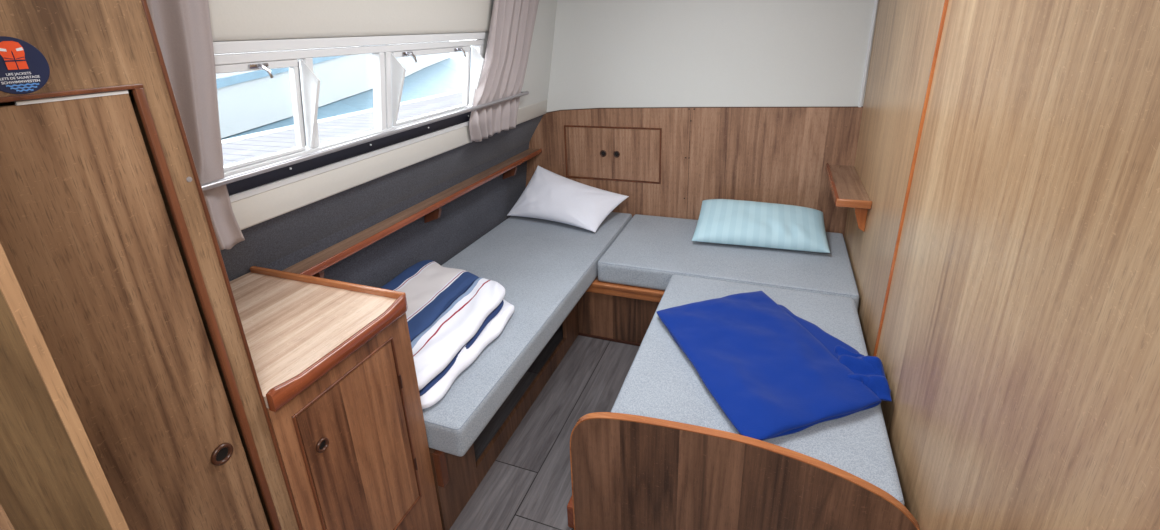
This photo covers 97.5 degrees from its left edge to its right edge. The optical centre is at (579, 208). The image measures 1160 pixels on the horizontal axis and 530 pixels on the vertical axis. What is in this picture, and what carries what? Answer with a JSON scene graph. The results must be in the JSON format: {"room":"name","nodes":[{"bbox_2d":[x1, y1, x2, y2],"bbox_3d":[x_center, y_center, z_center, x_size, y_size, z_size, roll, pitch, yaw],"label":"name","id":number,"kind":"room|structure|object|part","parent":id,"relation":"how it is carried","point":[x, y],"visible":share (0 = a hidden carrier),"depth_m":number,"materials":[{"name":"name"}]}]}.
{"room":"ship interior","nodes":[
{"label":"ship interior","id":0,"kind":"room"},
{"bbox_2d":[0,243,128,529],"bbox_3d":[-0.598,0.372,0.592,0.264,1.948,0.011,5,21,20],"label":"wall","id":1,"kind":"structure","parent":0,"point":[52,477],"depth_m":0.51,"materials":[{"name":"brown wood"}]},
{"bbox_2d":[213,0,556,287],"bbox_3d":[-0.855,0.035,1.573,0.381,1.950,3.532,5,21,20],"label":"wall","id":2,"kind":"structure","parent":0,"point":[285,222],"depth_m":2.04,"materials":[{"name":"white plastic"}]},
{"bbox_2d":[213,32,485,195],"bbox_3d":[-0.709,-0.346,1.609,0.129,0.372,1.545,5,21,20],"label":"window","id":3,"kind":"structure","parent":2,"relation":"in","point":[388,74],"depth_m":1.54,"materials":[{"name":"white metal"}]},
{"bbox_3d":[-0.892,-0.203,1.200,0.065,0.254,0.551,5,21,20],"label":"vent sash","id":4,"kind":"part","parent":3,"relation":"part of","materials":[{"name":"white metal"}]},
{"bbox_3d":[-0.572,-0.493,1.991,0.065,0.254,0.483,5,21,20],"label":"vent sash","id":5,"kind":"part","parent":3,"relation":"part of","materials":[{"name":"white metal"}]},
{"bbox_2d":[208,0,490,40],"bbox_3d":[-0.613,-0.735,1.601,0.066,0.355,1.290,5,21,20],"label":"window blind","id":6,"kind":"object","parent":2,"relation":"attached to","point":[230,20],"visible":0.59,"depth_m":1.47,"materials":[{"name":"beige fabric"}]},
{"bbox_2d":[201,91,528,190],"bbox_3d":[-0.623,-0.300,1.837,0.065,0.033,1.910,5,21,20],"label":"curtain rod","id":7,"kind":"object","parent":2,"relation":"attached to","point":[244,175],"visible":0.77,"depth_m":1.51,"materials":[{"name":"white metal"}]},
{"bbox_3d":[-0.614,-0.248,2.061,0.041,0.088,2.282,5,21,20],"label":"padded panel","id":8,"kind":"part","parent":2,"relation":"part of","materials":[{"name":"grey fabric"}]},
{"bbox_2d":[282,148,541,277],"bbox_3d":[-0.617,-0.023,2.380,0.110,0.118,1.865,5,21,20],"label":"wall shelf","id":9,"kind":"object","parent":2,"relation":"attached to","point":[314,265],"visible":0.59,"depth_m":2.06,"materials":[{"name":"brown wood"}]},
{"bbox_2d":[450,302,639,529],"bbox_3d":[-0.074,1.030,1.662,2.010,0.040,3.600,5,21,20],"label":"floor","id":10,"kind":"structure","parent":0,"point":[528,486],"depth_m":1.99,"materials":[{"name":"grey wood"}]},
{"bbox_2d":[0,0,302,529],"bbox_3d":[-0.902,0.380,0.604,0.302,1.948,0.874,5,21,20],"label":"wardrobe","id":11,"kind":"object","parent":10,"relation":"on","point":[108,239],"visible":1,"depth_m":0.75,"materials":[{"name":"brown wood"}]},
{"bbox_2d":[230,266,442,529],"bbox_3d":[-0.764,0.669,1.385,0.567,0.874,0.405,5,21,20],"label":"base cabinet","id":12,"kind":"object","parent":10,"relation":"on","point":[333,360],"visible":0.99,"depth_m":1.24,"materials":[{"name":"brown wood"}]},
{"bbox_3d":[-0.714,0.217,1.420,0.557,0.048,0.016,5,21,20],"label":"fiddle rail","id":13,"kind":"part","parent":12,"relation":"part of","materials":[{"name":"brown wood"}]},
{"bbox_3d":[-0.524,0.304,1.153,0.022,0.046,0.404,5,21,20],"label":"fiddle rail","id":14,"kind":"part","parent":12,"relation":"part of","materials":[{"name":"brown wood"}]},
{"bbox_3d":[-0.533,0.630,1.264,0.017,0.526,0.286,5,21,20],"label":"door","id":15,"kind":"part","parent":12,"relation":"part of","materials":[{"name":"brown wood"}]},
{"bbox_2d":[429,304,578,529],"bbox_3d":[-0.368,0.557,2.477,0.616,0.332,1.862,5,21,20],"label":"base","id":16,"kind":"object","parent":10,"relation":"on","point":[456,478],"visible":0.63,"depth_m":1.77,"materials":[{"name":"brown wood"}]},
{"bbox_2d":[422,212,631,456],"bbox_3d":[-0.341,0.347,2.399,0.710,0.110,1.866,5,21,20],"label":"cushion","id":17,"kind":"object","parent":16,"relation":"on","point":[544,268],"visible":0.48,"depth_m":2.18,"materials":[{"name":"grey fabric"}]},
{"bbox_2d":[381,260,514,408],"bbox_3d":[-0.578,0.411,1.913,0.605,0.110,0.813,5,21,20],"label":"blanket","id":18,"kind":"object","parent":17,"relation":"on","point":[452,314],"visible":0.64,"depth_m":1.84,"materials":[{"name":"white fabric"}]},
{"bbox_2d":[507,166,628,231],"bbox_3d":[-0.094,-0.074,2.964,0.688,0.265,0.353,5,21,20],"label":"pillow","id":19,"kind":"object","parent":17,"relation":"on","point":[548,195],"visible":1,"depth_m":2.93,"materials":[{"name":"white fabric"}]},
{"bbox_2d":[578,276,664,345],"bbox_3d":[0.681,0.449,2.671,1.237,0.332,0.709,5,21,20],"label":"base","id":20,"kind":"object","parent":10,"relation":"on","point":[620,313],"visible":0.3,"depth_m":2.53,"materials":[{"name":"brown wood"}]},
{"bbox_3d":[0.211,0.672,2.570,0.466,0.011,0.008,5,21,20],"label":"skirting","id":21,"kind":"part","parent":20,"relation":"part of","materials":[{"name":"brown wood"}]},
{"bbox_3d":[0.215,0.399,2.454,0.505,0.059,0.032,5,21,20],"label":"moulded rail","id":22,"kind":"part","parent":20,"relation":"part of","materials":[{"name":"brown wood"}]},
{"bbox_2d":[597,214,858,309],"bbox_3d":[0.736,0.241,2.585,1.133,0.110,0.708,5,21,20],"label":"cushion","id":23,"kind":"object","parent":20,"relation":"on","point":[649,250],"visible":0.73,"depth_m":2.42,"materials":[{"name":"grey fabric"}]},
{"bbox_2d":[692,199,829,252],"bbox_3d":[0.920,0.073,2.592,0.640,0.160,0.325,5,21,20],"label":"pillow","id":24,"kind":"object","parent":23,"relation":"on","point":[722,221],"visible":1,"depth_m":2.53,"materials":[{"name":"teal fabric"}]},
{"bbox_2d":[567,412,919,529],"bbox_3d":[0.546,0.646,1.821,0.898,0.535,1.067,5,21,20],"label":"footboard","id":25,"kind":"object","parent":10,"relation":"on","point":[629,471],"visible":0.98,"depth_m":1.33,"materials":[{"name":"brown wood"}]},
{"bbox_2d":[611,275,903,504],"bbox_3d":[0.588,0.536,1.763,0.746,0.109,1.010,5,21,20],"label":"cushion","id":26,"kind":"object","parent":25,"relation":"on","point":[661,382],"visible":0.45,"depth_m":1.56,"materials":[{"name":"grey fabric"}]},
{"bbox_2d":[657,291,891,440],"bbox_3d":[0.613,0.457,1.704,0.570,0.077,0.682,-8,20,-15],"label":"folded blanket","id":27,"kind":"object","parent":26,"relation":"on","point":[772,371],"visible":0.99,"depth_m":1.59,"materials":[{"name":"blue fabric"}]},
{"bbox_2d":[526,0,878,236],"bbox_3d":[0.496,-0.468,2.859,1.990,1.950,0.052,5,21,20],"label":"wall","id":28,"kind":"structure","parent":0,"point":[750,100],"depth_m":2.70,"materials":[{"name":"white wood"}]},
{"bbox_2d":[564,125,661,183],"bbox_3d":[0.185,-0.323,3.004,0.593,0.325,0.012,5,21,20],"label":"upper cabinet","id":29,"kind":"object","parent":28,"relation":"attached to","point":[635,150],"visible":1,"depth_m":3.00,"materials":[{"name":"brown wood"}]},
{"bbox_3d":[0.053,-0.336,3.056,0.285,0.303,0.004,5,21,20],"label":"door","id":30,"kind":"part","parent":29,"relation":"part of","materials":[{"name":"brown wood"}]},
{"bbox_3d":[0.320,-0.311,2.957,0.284,0.303,0.004,5,21,20],"label":"door","id":31,"kind":"part","parent":29,"relation":"part of","materials":[{"name":"brown wood"}]},
{"bbox_2d":[858,0,877,106],"bbox_3d":[1.347,-0.895,2.330,0.018,0.851,0.010,5,21,20],"label":"trim","id":32,"kind":"structure","parent":28,"relation":"attached to","point":[875,1],"depth_m":2.39,"materials":[{"name":"white metal"}]},
{"bbox_2d":[844,0,1159,529],"bbox_3d":[0.779,0.183,0.977,0.038,1.950,3.550,5,21,20],"label":"wall","id":33,"kind":"structure","parent":0,"point":[1018,350],"depth_m":0.82,"materials":[{"name":"brown wood"}]},
{"bbox_2d":[825,163,871,231],"bbox_3d":[1.217,-0.058,2.345,0.130,0.157,0.606,5,21,20],"label":"wall shelf","id":34,"kind":"object","parent":33,"relation":"attached to","point":[848,190],"visible":1,"depth_m":2.19,"materials":[{"name":"brown wood"}]},
{"bbox_2d":[873,0,948,355],"bbox_3d":[0.968,-0.198,1.454,0.009,1.540,0.100,5,21,20],"label":"trim","id":35,"kind":"structure","parent":33,"relation":"attached to","point":[945,6],"depth_m":1.48,"materials":[{"name":"brown wood"}]},
{"label":"outside","id":36,"kind":"structure","parent":0,"visible":0},
{"bbox_2d":[221,46,471,139],"bbox_3d":[-32.239,-12.212,42.723,88.100,0.050,120.000,5,21,20],"label":"water","id":37,"kind":"structure","parent":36,"point":[445,76],"depth_m":14.77,"materials":[{"name":"blue liquid"}]},
{"bbox_2d":[214,41,449,137],"bbox_3d":[-9.718,-4.868,14.727,10.186,3.051,40.995,1,20,8],"label":"moored boat","id":38,"kind":"object","parent":37,"relation":"on","point":[247,100],"visible":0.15,"depth_m":9.89,"materials":[{"name":"white"}]},
{"bbox_2d":[221,90,462,165],"bbox_3d":[0.482,-1.680,9.443,2.420,1.665,30.000,5,21,20],"label":"jetty","id":39,"kind":"object","parent":37,"relation":"in","point":[254,145],"visible":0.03,"depth_m":4.42,"materials":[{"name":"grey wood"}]},
{"bbox_3d":[-0.094,-0.836,0.984,1.900,0.030,3.600,5,21,20],"label":"ceiling","id":40,"kind":"structure","parent":0,"visible":0},
{"bbox_2d":[146,0,244,249],"bbox_3d":[-0.867,-0.297,1.038,0.197,0.928,0.276,5,21,20],"label":"curtain","id":41,"kind":"object","parent":40,"relation":"hanging from","point":[183,30],"visible":0.36,"depth_m":1.13,"materials":[{"name":"beige fabric"}]},
{"bbox_2d":[469,0,538,142],"bbox_3d":[-0.321,-0.800,2.369,0.198,0.901,0.606,5,21,20],"label":"curtain","id":42,"kind":"object","parent":40,"relation":"hanging from","point":[512,23],"visible":0.98,"depth_m":2.37,"materials":[{"name":"white fabric"}]}
]}

